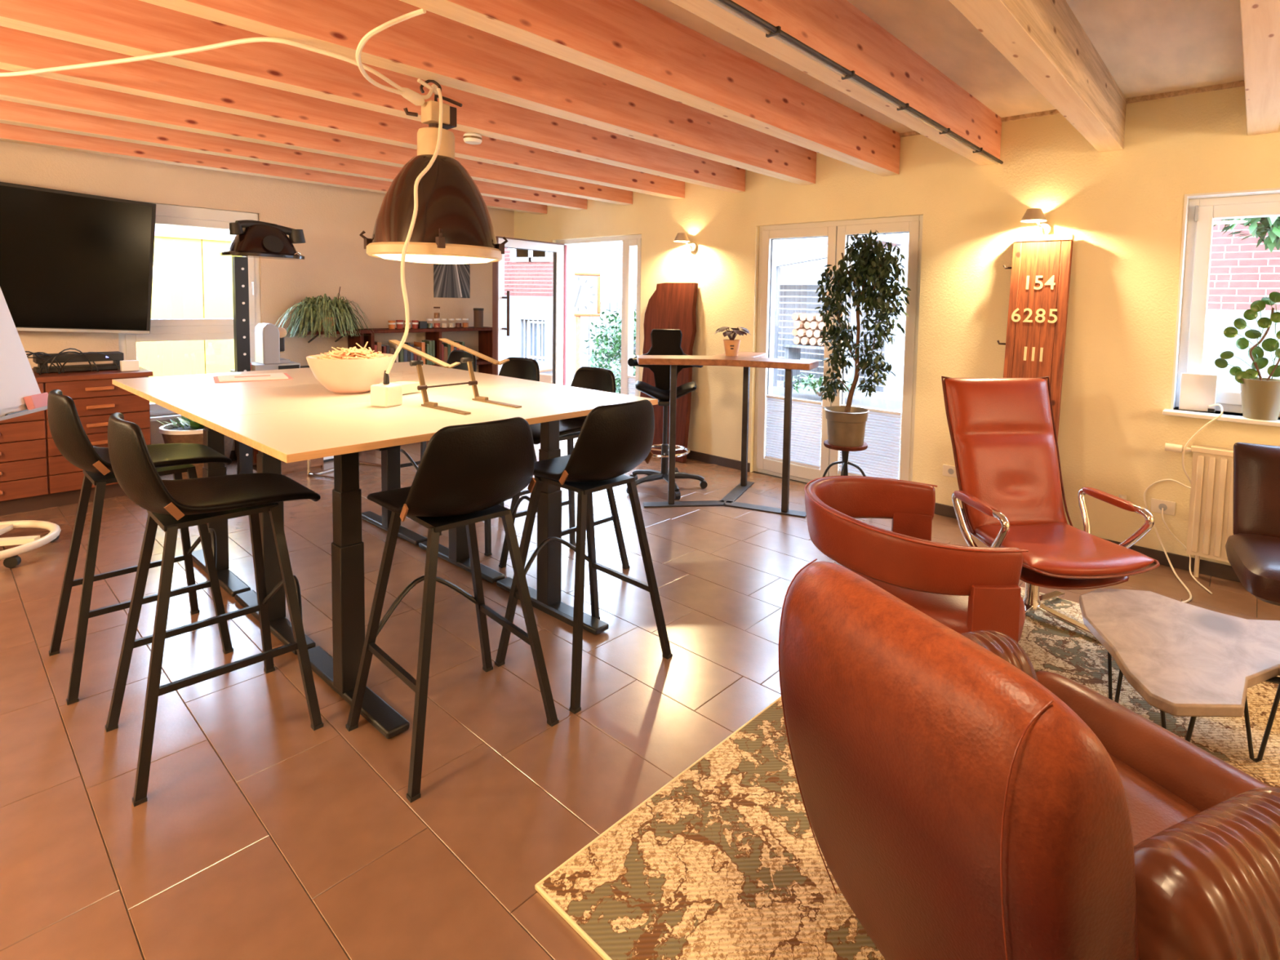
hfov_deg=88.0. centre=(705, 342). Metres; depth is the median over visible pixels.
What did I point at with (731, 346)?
begonias
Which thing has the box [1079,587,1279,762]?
coffee table
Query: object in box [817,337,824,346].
log
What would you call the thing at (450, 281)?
poster
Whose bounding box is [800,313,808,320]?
log
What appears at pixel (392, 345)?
book
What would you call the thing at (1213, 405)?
cable
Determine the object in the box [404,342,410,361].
book
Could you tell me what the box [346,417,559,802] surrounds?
bar stool
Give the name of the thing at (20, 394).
flip chart
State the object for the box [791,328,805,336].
log
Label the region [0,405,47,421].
tray
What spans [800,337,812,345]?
log
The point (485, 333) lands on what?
bookshelf
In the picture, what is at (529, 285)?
door
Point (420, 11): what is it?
cable
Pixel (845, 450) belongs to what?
plant stand
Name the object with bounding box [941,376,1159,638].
recliner armchair
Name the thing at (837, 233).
door
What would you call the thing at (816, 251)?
woodshed
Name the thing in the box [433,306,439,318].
jar
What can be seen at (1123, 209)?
wall
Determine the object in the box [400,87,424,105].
connector
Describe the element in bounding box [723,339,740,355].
pot
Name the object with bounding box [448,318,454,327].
glass jar
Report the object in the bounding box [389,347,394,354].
book
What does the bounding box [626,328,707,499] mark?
chair
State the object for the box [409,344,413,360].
book
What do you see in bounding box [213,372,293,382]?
folder
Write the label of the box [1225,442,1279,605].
leather chair
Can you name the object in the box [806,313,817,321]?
log
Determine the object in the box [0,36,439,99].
cable
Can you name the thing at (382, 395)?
cube
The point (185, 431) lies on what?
planter box
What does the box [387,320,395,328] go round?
cup
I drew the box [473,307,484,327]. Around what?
jar
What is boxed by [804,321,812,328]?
log
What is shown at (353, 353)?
wooden sticks
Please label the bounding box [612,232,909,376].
house
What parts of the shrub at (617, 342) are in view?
stem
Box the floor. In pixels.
[0,437,1279,959]
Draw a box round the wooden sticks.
[310,341,388,359]
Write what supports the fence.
on the ground
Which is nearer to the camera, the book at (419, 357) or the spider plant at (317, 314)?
the spider plant at (317, 314)
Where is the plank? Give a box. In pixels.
[996,234,1074,441]
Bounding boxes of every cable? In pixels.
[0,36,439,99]
[355,8,426,95]
[385,88,443,373]
[1143,404,1223,602]
[1161,507,1212,594]
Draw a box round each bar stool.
[47,389,233,705]
[105,412,323,806]
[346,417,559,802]
[400,350,476,470]
[439,357,539,555]
[494,399,672,714]
[498,366,630,569]
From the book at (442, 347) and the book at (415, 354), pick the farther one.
the book at (442, 347)
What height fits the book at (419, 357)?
0.192 m
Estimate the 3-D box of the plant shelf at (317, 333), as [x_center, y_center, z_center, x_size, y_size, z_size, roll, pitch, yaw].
[-3.606,-0.055,6.299,0.307,0.124,0.440,4,5,40]
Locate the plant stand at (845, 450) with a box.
[822,440,867,477]
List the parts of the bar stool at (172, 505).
leg, leg, rail, seat plate, rail, leg, leg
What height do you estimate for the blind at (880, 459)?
0.553 m
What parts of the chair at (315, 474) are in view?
sled frame, sled frame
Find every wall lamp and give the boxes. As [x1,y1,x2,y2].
[673,232,697,252]
[1020,208,1052,235]
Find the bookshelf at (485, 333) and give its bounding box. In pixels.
[347,326,492,374]
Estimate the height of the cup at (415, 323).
0.085 m
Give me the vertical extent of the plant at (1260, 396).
0.686 m
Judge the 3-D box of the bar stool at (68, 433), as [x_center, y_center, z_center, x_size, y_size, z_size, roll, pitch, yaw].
[-2.311,0.730,2.712,0.540,1.104,0.544,4,5,40]
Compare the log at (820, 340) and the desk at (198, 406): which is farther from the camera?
the log at (820, 340)
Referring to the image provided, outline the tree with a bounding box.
[1213,216,1279,253]
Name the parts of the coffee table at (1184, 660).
hairpin leg, hairpin leg, hairpin leg, leg plate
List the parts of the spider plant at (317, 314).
pot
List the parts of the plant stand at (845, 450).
leg, leg, leg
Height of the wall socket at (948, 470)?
0.080 m
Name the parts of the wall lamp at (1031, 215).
lamp shade, arm, wall plate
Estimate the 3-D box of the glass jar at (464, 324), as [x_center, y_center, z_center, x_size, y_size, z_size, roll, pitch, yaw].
[-2.662,-0.217,7.302,0.066,0.100,0.068,4,5,40]
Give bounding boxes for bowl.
[306,353,393,394]
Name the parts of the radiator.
panel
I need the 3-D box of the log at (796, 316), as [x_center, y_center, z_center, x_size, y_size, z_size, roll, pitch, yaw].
[1.657,-0.455,11.542,0.134,0.135,0.360,4,5,40]
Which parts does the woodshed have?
post, post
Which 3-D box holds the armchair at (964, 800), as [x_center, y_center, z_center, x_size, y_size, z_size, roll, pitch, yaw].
[0.759,0.936,1.391,1.128,0.962,0.860,-1,4,-27]
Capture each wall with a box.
[0,141,514,450]
[514,85,1279,576]
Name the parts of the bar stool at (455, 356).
rail, leg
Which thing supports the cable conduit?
attached to the ceiling
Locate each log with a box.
[791,312,805,320]
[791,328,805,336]
[792,336,807,344]
[793,320,808,328]
[797,328,808,337]
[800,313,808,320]
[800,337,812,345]
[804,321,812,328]
[805,328,820,337]
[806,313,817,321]
[808,337,823,345]
[809,321,823,329]
[813,329,822,337]
[815,313,825,321]
[817,322,825,329]
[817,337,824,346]
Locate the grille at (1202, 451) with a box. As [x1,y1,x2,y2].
[1191,444,1233,457]
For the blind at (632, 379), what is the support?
attached to the wall at (1123, 209)
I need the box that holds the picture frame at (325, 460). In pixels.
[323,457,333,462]
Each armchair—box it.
[778,558,1279,959]
[804,475,1028,643]
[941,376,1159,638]
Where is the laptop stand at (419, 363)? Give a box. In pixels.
[388,337,521,414]
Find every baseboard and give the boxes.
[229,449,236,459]
[686,450,1240,582]
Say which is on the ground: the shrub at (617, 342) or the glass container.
the shrub at (617, 342)
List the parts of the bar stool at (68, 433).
leg, leg, rail, seat plate, rail, leg, leg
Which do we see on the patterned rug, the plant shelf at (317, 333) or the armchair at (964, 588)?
the armchair at (964, 588)
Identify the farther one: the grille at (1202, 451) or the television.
the television
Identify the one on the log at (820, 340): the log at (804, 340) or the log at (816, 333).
the log at (816, 333)
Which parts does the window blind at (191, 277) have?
roof rail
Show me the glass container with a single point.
(408, 387)
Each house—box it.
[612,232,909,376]
[1203,218,1279,391]
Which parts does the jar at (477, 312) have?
lid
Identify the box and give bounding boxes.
[32,351,124,373]
[120,360,139,371]
[158,415,233,479]
[417,320,426,328]
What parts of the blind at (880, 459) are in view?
blind rail, blind rail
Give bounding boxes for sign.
[573,271,600,373]
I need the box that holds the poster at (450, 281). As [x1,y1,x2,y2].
[433,263,470,297]
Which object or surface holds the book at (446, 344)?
on the bookshelf at (485, 333)
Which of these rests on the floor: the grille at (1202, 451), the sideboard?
the sideboard
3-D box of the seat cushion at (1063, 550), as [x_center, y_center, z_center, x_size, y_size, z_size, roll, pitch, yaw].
[1.606,0.963,3.056,0.640,0.133,0.650,1,4,-9]
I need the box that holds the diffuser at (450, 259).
[375,253,493,264]
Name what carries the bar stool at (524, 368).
on the floor
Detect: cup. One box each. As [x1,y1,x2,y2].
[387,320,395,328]
[395,320,403,328]
[404,320,410,328]
[411,320,418,328]
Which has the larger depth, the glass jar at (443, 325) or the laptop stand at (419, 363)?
the glass jar at (443, 325)
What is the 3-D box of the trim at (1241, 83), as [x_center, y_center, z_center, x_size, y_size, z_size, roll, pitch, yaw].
[1.500,-1.512,4.759,9.950,0.025,0.020,4,5,40]
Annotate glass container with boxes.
[390,381,419,394]
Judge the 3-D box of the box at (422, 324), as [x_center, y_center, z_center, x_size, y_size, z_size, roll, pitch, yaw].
[-2.983,-0.187,6.920,0.080,0.075,0.080,4,5,40]
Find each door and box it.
[492,234,641,396]
[753,214,923,483]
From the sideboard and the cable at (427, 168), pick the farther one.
the sideboard
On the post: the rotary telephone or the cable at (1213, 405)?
the rotary telephone
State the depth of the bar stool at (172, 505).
2.21 m
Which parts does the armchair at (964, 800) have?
arm, arm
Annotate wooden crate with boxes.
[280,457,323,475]
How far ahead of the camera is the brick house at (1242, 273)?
7.37 m
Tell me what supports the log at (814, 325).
on the log at (816, 333)
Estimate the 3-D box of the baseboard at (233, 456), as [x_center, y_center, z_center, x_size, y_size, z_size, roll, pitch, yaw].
[-4.661,1.026,5.362,0.012,0.080,7.174,4,5,40]
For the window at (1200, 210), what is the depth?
3.81 m
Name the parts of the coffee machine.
lever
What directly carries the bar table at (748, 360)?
on the floor
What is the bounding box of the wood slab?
[640,282,697,462]
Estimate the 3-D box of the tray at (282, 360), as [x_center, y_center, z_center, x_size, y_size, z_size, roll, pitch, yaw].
[-3.714,0.157,5.760,0.180,0.030,0.090,4,5,40]
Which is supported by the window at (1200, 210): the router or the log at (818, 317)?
the router
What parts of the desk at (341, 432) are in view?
support arm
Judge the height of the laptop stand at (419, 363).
0.264 m
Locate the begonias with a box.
[714,326,750,355]
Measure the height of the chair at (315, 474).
0.870 m
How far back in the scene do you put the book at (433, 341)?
6.98 m
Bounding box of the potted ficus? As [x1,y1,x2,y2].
[814,229,911,446]
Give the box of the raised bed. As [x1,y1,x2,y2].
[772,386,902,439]
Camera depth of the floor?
2.23 m
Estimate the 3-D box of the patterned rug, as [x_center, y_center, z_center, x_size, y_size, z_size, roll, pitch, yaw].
[1.458,1.408,1.869,2.600,0.013,2.780,4,5,41]
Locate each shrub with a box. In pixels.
[582,305,636,376]
[610,355,635,393]
[779,373,859,396]
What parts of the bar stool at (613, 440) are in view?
leg, rail, leg, seat plate, leg, rail, leg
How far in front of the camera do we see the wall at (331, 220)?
6.19 m
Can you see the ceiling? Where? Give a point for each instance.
(571, 103)
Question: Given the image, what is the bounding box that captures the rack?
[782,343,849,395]
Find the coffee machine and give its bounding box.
[254,322,289,364]
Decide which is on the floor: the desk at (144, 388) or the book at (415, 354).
the desk at (144, 388)
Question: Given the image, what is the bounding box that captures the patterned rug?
[534,586,1279,959]
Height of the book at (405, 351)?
0.229 m
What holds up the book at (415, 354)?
on the bookshelf at (485, 333)
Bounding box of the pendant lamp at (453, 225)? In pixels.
[359,93,508,264]
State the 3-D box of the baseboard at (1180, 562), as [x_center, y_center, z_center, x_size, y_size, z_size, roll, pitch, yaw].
[1.451,1.180,4.929,9.938,0.080,0.012,4,5,40]
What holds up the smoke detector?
attached to the ceiling
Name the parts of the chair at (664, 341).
arm, arm, seat plate, backrest, seat, arm, arm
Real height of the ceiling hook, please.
0.080 m
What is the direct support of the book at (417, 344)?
on the bookshelf at (485, 333)
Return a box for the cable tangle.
[25,348,119,374]
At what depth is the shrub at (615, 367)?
9.27 m
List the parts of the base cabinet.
drawer, drawer, drawer, drawer, drawer, drawer, drawer, drawer, drawer, handle, drawer, drawer, drawer, handle, handle, handle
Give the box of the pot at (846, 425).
[822,405,869,446]
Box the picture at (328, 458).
[323,455,333,462]
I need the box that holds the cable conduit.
[707,0,1003,164]
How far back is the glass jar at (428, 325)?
6.96 m
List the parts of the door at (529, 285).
pull handle, pane, frame, post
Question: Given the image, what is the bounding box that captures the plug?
[382,370,389,384]
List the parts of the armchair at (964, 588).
leg panel, seat, leg panel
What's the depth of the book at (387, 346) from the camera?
6.61 m
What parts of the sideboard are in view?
door, capsule drawer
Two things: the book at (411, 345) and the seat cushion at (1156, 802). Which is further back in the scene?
the book at (411, 345)
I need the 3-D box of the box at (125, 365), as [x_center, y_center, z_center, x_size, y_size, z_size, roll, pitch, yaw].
[-4.238,0.168,4.849,0.060,0.075,0.100,4,5,40]
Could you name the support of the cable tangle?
on the base cabinet
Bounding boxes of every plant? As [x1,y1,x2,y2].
[275,286,386,337]
[1214,291,1279,420]
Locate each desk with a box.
[111,361,468,596]
[150,371,551,654]
[204,383,657,738]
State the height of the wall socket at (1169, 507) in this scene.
0.080 m
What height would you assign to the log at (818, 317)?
0.134 m
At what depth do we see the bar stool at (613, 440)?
2.56 m
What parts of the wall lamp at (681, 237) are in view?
lamp shade, arm, wall plate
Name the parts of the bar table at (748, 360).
post, post, post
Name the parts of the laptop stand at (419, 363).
hinge knob, knob, cross rod, hinge knob, knob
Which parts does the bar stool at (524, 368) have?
leg, rail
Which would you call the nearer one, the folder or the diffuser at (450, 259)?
the diffuser at (450, 259)
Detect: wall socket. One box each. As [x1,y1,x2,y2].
[942,464,956,477]
[1150,497,1175,515]
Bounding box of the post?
[231,256,253,474]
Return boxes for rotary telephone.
[219,219,305,259]
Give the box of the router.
[1178,373,1217,412]
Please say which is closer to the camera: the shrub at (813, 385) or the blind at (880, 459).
the blind at (880, 459)
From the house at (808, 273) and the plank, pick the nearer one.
the plank
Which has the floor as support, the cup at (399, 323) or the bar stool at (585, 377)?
the bar stool at (585, 377)
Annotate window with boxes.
[118,202,261,421]
[1162,187,1279,426]
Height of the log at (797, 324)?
0.134 m
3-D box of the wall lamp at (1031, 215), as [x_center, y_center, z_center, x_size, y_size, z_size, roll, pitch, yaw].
[2.088,-0.762,4.182,0.155,0.169,0.205,4,5,40]
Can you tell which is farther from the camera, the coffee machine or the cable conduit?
the coffee machine
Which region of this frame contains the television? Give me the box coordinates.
[0,182,155,333]
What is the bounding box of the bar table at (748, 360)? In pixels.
[636,351,818,517]
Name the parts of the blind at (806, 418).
blind rail, blind rail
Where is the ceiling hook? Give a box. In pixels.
[419,80,441,97]
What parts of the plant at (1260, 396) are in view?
pot, stem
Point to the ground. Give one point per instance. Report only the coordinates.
(893, 389)
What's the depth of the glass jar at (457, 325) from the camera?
7.21 m
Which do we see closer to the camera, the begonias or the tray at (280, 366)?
the begonias
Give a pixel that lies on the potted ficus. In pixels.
(846, 424)
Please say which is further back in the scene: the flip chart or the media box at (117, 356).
the media box at (117, 356)
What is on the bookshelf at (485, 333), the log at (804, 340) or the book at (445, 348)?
the book at (445, 348)
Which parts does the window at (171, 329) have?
sill, sash, sash, handle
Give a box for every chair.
[306,459,381,479]
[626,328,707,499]
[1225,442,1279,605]
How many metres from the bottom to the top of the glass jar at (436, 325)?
0.100 m
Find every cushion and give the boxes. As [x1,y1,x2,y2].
[943,377,1067,534]
[974,522,1154,578]
[1108,753,1201,845]
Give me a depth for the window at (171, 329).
5.63 m
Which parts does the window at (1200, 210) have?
sill, sash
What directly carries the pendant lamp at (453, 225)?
hanging from the ceiling hook
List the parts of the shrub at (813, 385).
stem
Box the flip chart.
[0,287,61,568]
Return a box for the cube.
[370,382,402,407]
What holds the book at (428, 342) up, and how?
on the bookshelf at (485, 333)
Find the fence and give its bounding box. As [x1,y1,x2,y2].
[573,299,636,378]
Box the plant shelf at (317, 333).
[297,329,358,342]
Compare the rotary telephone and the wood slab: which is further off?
the wood slab
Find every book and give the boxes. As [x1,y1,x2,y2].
[374,341,382,353]
[381,344,389,354]
[381,345,386,353]
[388,342,398,362]
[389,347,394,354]
[398,341,403,362]
[403,348,407,361]
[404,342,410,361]
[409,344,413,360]
[413,341,425,364]
[413,346,421,359]
[413,347,417,360]
[422,340,431,364]
[424,339,435,364]
[425,343,429,364]
[441,342,450,358]
[441,343,444,361]
[443,346,447,362]
[453,341,464,346]
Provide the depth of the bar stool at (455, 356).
4.75 m
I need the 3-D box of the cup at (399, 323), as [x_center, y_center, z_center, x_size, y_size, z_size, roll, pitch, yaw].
[-3.130,-0.187,6.743,0.070,0.090,0.070,4,5,40]
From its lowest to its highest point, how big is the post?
1.765 m
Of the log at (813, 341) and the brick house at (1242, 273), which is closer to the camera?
the brick house at (1242, 273)
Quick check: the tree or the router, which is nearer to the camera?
the router
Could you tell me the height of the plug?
0.057 m
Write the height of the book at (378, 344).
0.260 m
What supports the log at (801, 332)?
on the log at (804, 340)
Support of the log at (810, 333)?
on the log at (813, 341)
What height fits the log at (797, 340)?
0.134 m
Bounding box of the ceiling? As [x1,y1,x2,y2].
[0,0,1279,214]
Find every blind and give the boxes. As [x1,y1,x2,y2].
[136,224,235,402]
[627,375,635,395]
[764,395,822,469]
[838,404,902,479]
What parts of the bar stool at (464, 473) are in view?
leg, rail, leg, seat plate, leg, rail, leg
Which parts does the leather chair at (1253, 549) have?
seat, backrest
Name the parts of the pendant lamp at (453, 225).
lamp shade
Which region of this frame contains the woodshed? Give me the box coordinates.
[773,235,903,395]
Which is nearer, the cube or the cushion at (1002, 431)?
the cube
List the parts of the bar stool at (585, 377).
leg, rail, seat plate, leg, rail, leg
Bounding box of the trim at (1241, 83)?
[899,80,1244,137]
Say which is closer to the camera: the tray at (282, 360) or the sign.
the tray at (282, 360)
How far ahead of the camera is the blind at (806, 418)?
5.55 m
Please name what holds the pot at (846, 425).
on the plant stand at (845, 450)
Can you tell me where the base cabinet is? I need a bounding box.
[0,366,153,515]
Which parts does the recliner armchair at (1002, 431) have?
arm frame, arm, arm, arm, arm frame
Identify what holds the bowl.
on the desk at (198, 406)
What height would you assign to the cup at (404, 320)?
0.085 m
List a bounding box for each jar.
[426,318,432,328]
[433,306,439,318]
[433,318,439,328]
[441,318,447,327]
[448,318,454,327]
[455,318,461,327]
[462,318,468,327]
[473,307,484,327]
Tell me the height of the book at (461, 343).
0.232 m
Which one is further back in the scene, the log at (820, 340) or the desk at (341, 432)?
the log at (820, 340)
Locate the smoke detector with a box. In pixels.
[462,132,481,144]
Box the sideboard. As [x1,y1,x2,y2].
[230,360,309,465]
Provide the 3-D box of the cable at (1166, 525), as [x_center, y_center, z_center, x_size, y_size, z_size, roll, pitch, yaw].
[2.722,1.152,3.687,0.104,0.338,0.405,1,4,-3]
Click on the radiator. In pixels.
(1211, 514)
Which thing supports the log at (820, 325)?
on the log at (816, 333)
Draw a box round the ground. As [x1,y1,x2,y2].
[616,368,903,479]
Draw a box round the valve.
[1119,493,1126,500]
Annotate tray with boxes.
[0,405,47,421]
[278,364,299,369]
[280,358,289,363]
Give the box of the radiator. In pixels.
[1164,443,1233,577]
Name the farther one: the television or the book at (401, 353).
the book at (401, 353)

